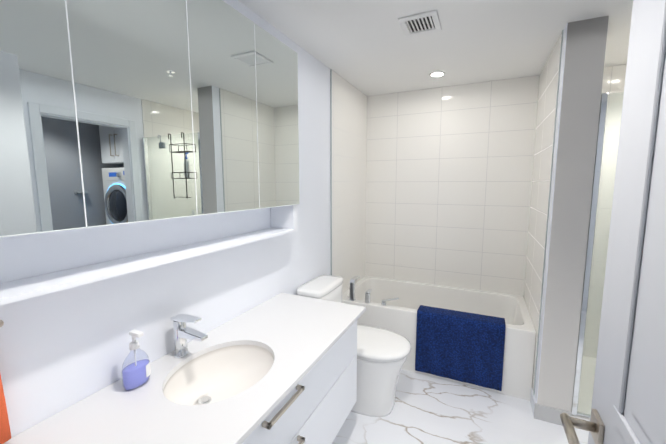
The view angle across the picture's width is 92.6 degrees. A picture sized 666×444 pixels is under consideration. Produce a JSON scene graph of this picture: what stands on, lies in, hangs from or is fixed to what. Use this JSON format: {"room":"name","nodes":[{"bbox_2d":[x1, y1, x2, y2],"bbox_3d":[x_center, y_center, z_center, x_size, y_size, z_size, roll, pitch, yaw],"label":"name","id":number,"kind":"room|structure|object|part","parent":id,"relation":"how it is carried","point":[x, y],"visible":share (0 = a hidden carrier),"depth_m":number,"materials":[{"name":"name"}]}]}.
{"room":"bathroom","nodes":[
{"label":"bathroom","id":0,"kind":"room"},
{"bbox_2d":[0,0,330,437],"bbox_3d":[-0.398,0.074,1.958,0.100,2.400,3.510,3,7,25],"label":"wall","id":1,"kind":"structure","parent":0,"point":[60,350],"depth_m":1.20,"materials":[{"name":"white paint"}]},
{"bbox_2d":[0,320,10,443],"bbox_3d":[-0.890,0.418,0.755,0.055,0.333,0.177,3,7,25],"label":"hanging towel","id":2,"kind":"object","parent":1,"relation":"hanging from","point":[5,433],"visible":0.98,"depth_m":0.83,"materials":[{"name":"orange fabric"}]},
{"bbox_2d":[0,0,95,237],"bbox_3d":[-0.835,-0.375,0.637,0.176,0.827,0.455,3,7,25],"label":"mirror","id":3,"kind":"object","parent":1,"relation":"attached to","point":[46,157],"depth_m":0.76,"materials":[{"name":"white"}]},
{"bbox_2d":[76,0,203,226],"bbox_3d":[-0.661,-0.419,1.005,0.176,0.827,0.369,3,7,25],"label":"mirror","id":4,"kind":"object","parent":1,"relation":"attached to","point":[114,112],"depth_m":0.97,"materials":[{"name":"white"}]},
{"bbox_2d":[4,293,365,443],"bbox_3d":[-0.412,0.755,1.212,0.567,0.753,1.603,3,7,25],"label":"bathroom vanity","id":5,"kind":"object","parent":1,"relation":"attached to","point":[280,368],"visible":1,"depth_m":1.25,"materials":[{"name":"white stone"}]},
{"bbox_2d":[121,329,150,390],"bbox_3d":[-0.668,0.463,1.083,0.068,0.194,0.092,3,7,25],"label":"soap bottle","id":6,"kind":"object","parent":5,"relation":"on","point":[135,374],"visible":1,"depth_m":1.07,"materials":[{"name":"purple plastic"}]},
{"bbox_2d":[170,314,207,358],"bbox_3d":[-0.564,0.456,1.255,0.163,0.169,0.056,3,7,25],"label":"faucet","id":7,"kind":"object","parent":5,"relation":"on","point":[182,332],"depth_m":1.25,"materials":[{"name":"silver metal"}]},
{"bbox_2d":[192,0,263,214],"bbox_3d":[-0.505,-0.458,1.334,0.176,0.827,0.369,3,7,25],"label":"mirror","id":8,"kind":"object","parent":1,"relation":"attached to","point":[227,41],"depth_m":1.30,"materials":[{"name":"white"}]},
{"bbox_2d":[260,27,299,211],"bbox_3d":[-0.350,-0.497,1.662,0.176,0.827,0.368,3,7,25],"label":"mirror","id":9,"kind":"object","parent":1,"relation":"attached to","point":[278,62],"depth_m":1.62,"materials":[{"name":"white"}]},
{"bbox_2d":[330,69,331,274],"bbox_3d":[-0.014,-0.007,2.641,0.010,2.400,0.008,3,7,25],"label":"trim","id":10,"kind":"structure","parent":1,"relation":"attached to","point":[331,156],"depth_m":2.57,"materials":[{"name":"grey metal"}]},
{"bbox_2d":[332,70,366,293],"bbox_3d":[0.169,-0.054,3.030,0.008,2.400,0.857,3,7,25],"label":"wall tile","id":11,"kind":"structure","parent":1,"relation":"attached to","point":[349,138],"depth_m":2.93,"materials":[{"name":"white tile"}]},
{"bbox_2d":[239,0,632,95],"bbox_3d":[1.403,-0.955,0.226,4.720,0.050,4.870,3,7,25],"label":"ceiling","id":12,"kind":"structure","parent":0,"point":[367,47],"depth_m":1.95,"materials":[{"name":"white paint"}]},
{"bbox_2d":[398,10,441,36],"bbox_3d":[0.491,-1.108,1.788,0.205,0.012,0.225,3,7,25],"label":"ceiling vent","id":13,"kind":"object","parent":12,"relation":"in","point":[402,21],"depth_m":1.78,"materials":[{"name":"white"}]},
{"bbox_3d":[0.491,-1.114,1.788,0.141,0.001,0.161,3,7,25],"label":"dark ceiling air vent","id":14,"kind":"part","parent":13,"relation":"part of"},
{"bbox_2d":[429,71,444,76],"bbox_3d":[0.853,-1.210,2.611,0.124,0.006,0.124,3,7,25],"label":"recessed light","id":15,"kind":"object","parent":12,"relation":"in","point":[436,74],"depth_m":2.60,"materials":[{"name":"white"}]},
{"bbox_2d":[332,369,588,443],"bbox_3d":[0.802,1.356,1.543,2.750,0.050,3.510,3,7,25],"label":"floor","id":16,"kind":"structure","parent":0,"point":[429,410],"depth_m":2.03,"materials":[{"name":"stone"}]},
{"bbox_2d":[297,275,410,416],"bbox_3d":[0.160,0.847,2.220,0.751,0.803,0.422,3,7,25],"label":"toilet","id":17,"kind":"object","parent":16,"relation":"on","point":[382,355],"visible":0.58,"depth_m":2.06,"materials":[{"name":"white ceramic"}]},
{"bbox_3d":[-0.084,0.453,2.289,0.212,0.037,0.422,3,7,25],"label":"tank lid","id":18,"kind":"part","parent":17,"relation":"part of","materials":[{"name":"white ceramic"}]},
{"bbox_3d":[-0.084,0.656,2.312,0.203,0.370,0.410,3,7,25],"label":"tank","id":19,"kind":"part","parent":17,"relation":"part of","materials":[{"name":"white ceramic"}]},
{"bbox_3d":[0.166,1.042,2.241,0.707,0.410,0.392,3,7,25],"label":"bowl","id":20,"kind":"part","parent":17,"relation":"part of","materials":[{"name":"white ceramic"}]},
{"bbox_3d":[0.253,0.817,2.173,0.546,0.049,0.408,3,7,25],"label":"seat","id":21,"kind":"part","parent":17,"relation":"part of","materials":[{"name":"white plastic"}]},
{"bbox_2d":[342,276,535,400],"bbox_3d":[0.868,0.829,2.848,1.495,0.688,0.776,3,7,25],"label":"bathtub","id":22,"kind":"object","parent":16,"relation":"on","point":[392,305],"visible":0.52,"depth_m":2.69,"materials":[{"name":"white ceramic"}]},
{"bbox_2d":[415,305,505,390],"bbox_3d":[0.961,0.942,2.444,0.609,0.489,0.160,3,7,25],"label":"towel","id":23,"kind":"object","parent":22,"relation":"on","point":[465,347],"visible":1,"depth_m":2.37,"materials":[{"name":"blue fabric"}]},
{"bbox_2d":[577,356,595,414],"bbox_3d":[2.080,1.220,2.258,0.851,0.050,0.889,3,7,25],"label":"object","id":24,"kind":"structure","parent":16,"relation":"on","point":[583,407],"depth_m":2.33,"materials":[{"name":"white plastic"}]},
{"bbox_2d":[534,16,608,411],"bbox_3d":[1.598,0.030,2.316,0.184,2.400,0.959,3,7,25],"label":"wall","id":25,"kind":"structure","parent":0,"point":[582,86],"depth_m":1.87,"materials":[{"name":"paint"}]},
{"bbox_2d":[530,388,535,415],"bbox_3d":[1.344,1.210,2.138,0.008,0.100,0.170,3,7,25],"label":"baseboard","id":26,"kind":"structure","parent":25,"relation":"attached to","point":[532,400],"depth_m":2.13,"materials":[{"name":"white paint"}]},
{"bbox_2d":[523,32,561,390],"bbox_3d":[1.533,0.021,2.394,0.008,2.400,0.857,3,7,25],"label":"wall tiles","id":27,"kind":"structure","parent":25,"relation":"attached to","point":[545,124],"depth_m":2.27,"materials":[{"name":"white tile"}]},
{"bbox_2d":[533,30,562,394],"bbox_3d":[1.348,0.067,2.005,0.010,2.400,0.008,3,7,25],"label":"trim","id":28,"kind":"structure","parent":25,"relation":"attached to","point":[548,209],"depth_m":1.99,"materials":[{"name":"grey metal"}]},
{"bbox_2d":[534,403,571,425],"bbox_3d":[1.389,1.224,2.018,0.192,0.100,0.012,3,7,25],"label":"baseboard","id":29,"kind":"structure","parent":25,"relation":"attached to","point":[547,413],"depth_m":2.02,"materials":[{"name":"grey"}]},
{"bbox_2d":[571,415,589,431],"bbox_3d":[1.878,1.258,1.830,0.851,0.075,0.060,3,7,25],"label":"sill","id":30,"kind":"structure","parent":25,"relation":"attached to","point":[582,417],"depth_m":1.96,"materials":[{"name":"white plastic"}]},
{"bbox_3d":[1.571,-0.041,2.909,2.650,2.400,0.100,3,7,25],"label":"wall","id":31,"kind":"structure","parent":0,"visible":0},
{"bbox_2d":[365,75,538,295],"bbox_3d":[1.035,-0.063,3.101,1.515,2.400,0.008,3,7,25],"label":"wall tile","id":32,"kind":"structure","parent":31,"relation":"attached to","point":[449,181],"depth_m":3.02,"materials":[{"name":"white tile"}]},
{"bbox_2d":[571,64,626,417],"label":"shower door","id":33,"kind":"structure","parent":31,"relation":"attached to","point":[613,83],"depth_m":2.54,"materials":[{"name":"clear glass"}]},
{"bbox_3d":[-0.124,-0.777,-0.071,0.825,0.230,0.120,3,7,25],"label":"wall","id":34,"kind":"structure","parent":0,"visible":0},
{"bbox_2d":[560,0,665,443],"bbox_3d":[0.431,0.388,0.343,0.171,2.142,0.813,3,7,25],"label":"entry door","id":35,"kind":"structure","parent":34,"relation":"in","point":[628,406],"depth_m":0.55,"materials":[{"name":"grey paint"}]},
{"bbox_3d":[0.557,0.442,0.620,0.171,0.054,0.152,3,7,25],"label":"handle","id":36,"kind":"part","parent":35,"relation":"part of","materials":[{"name":"silver metal"}]}
]}

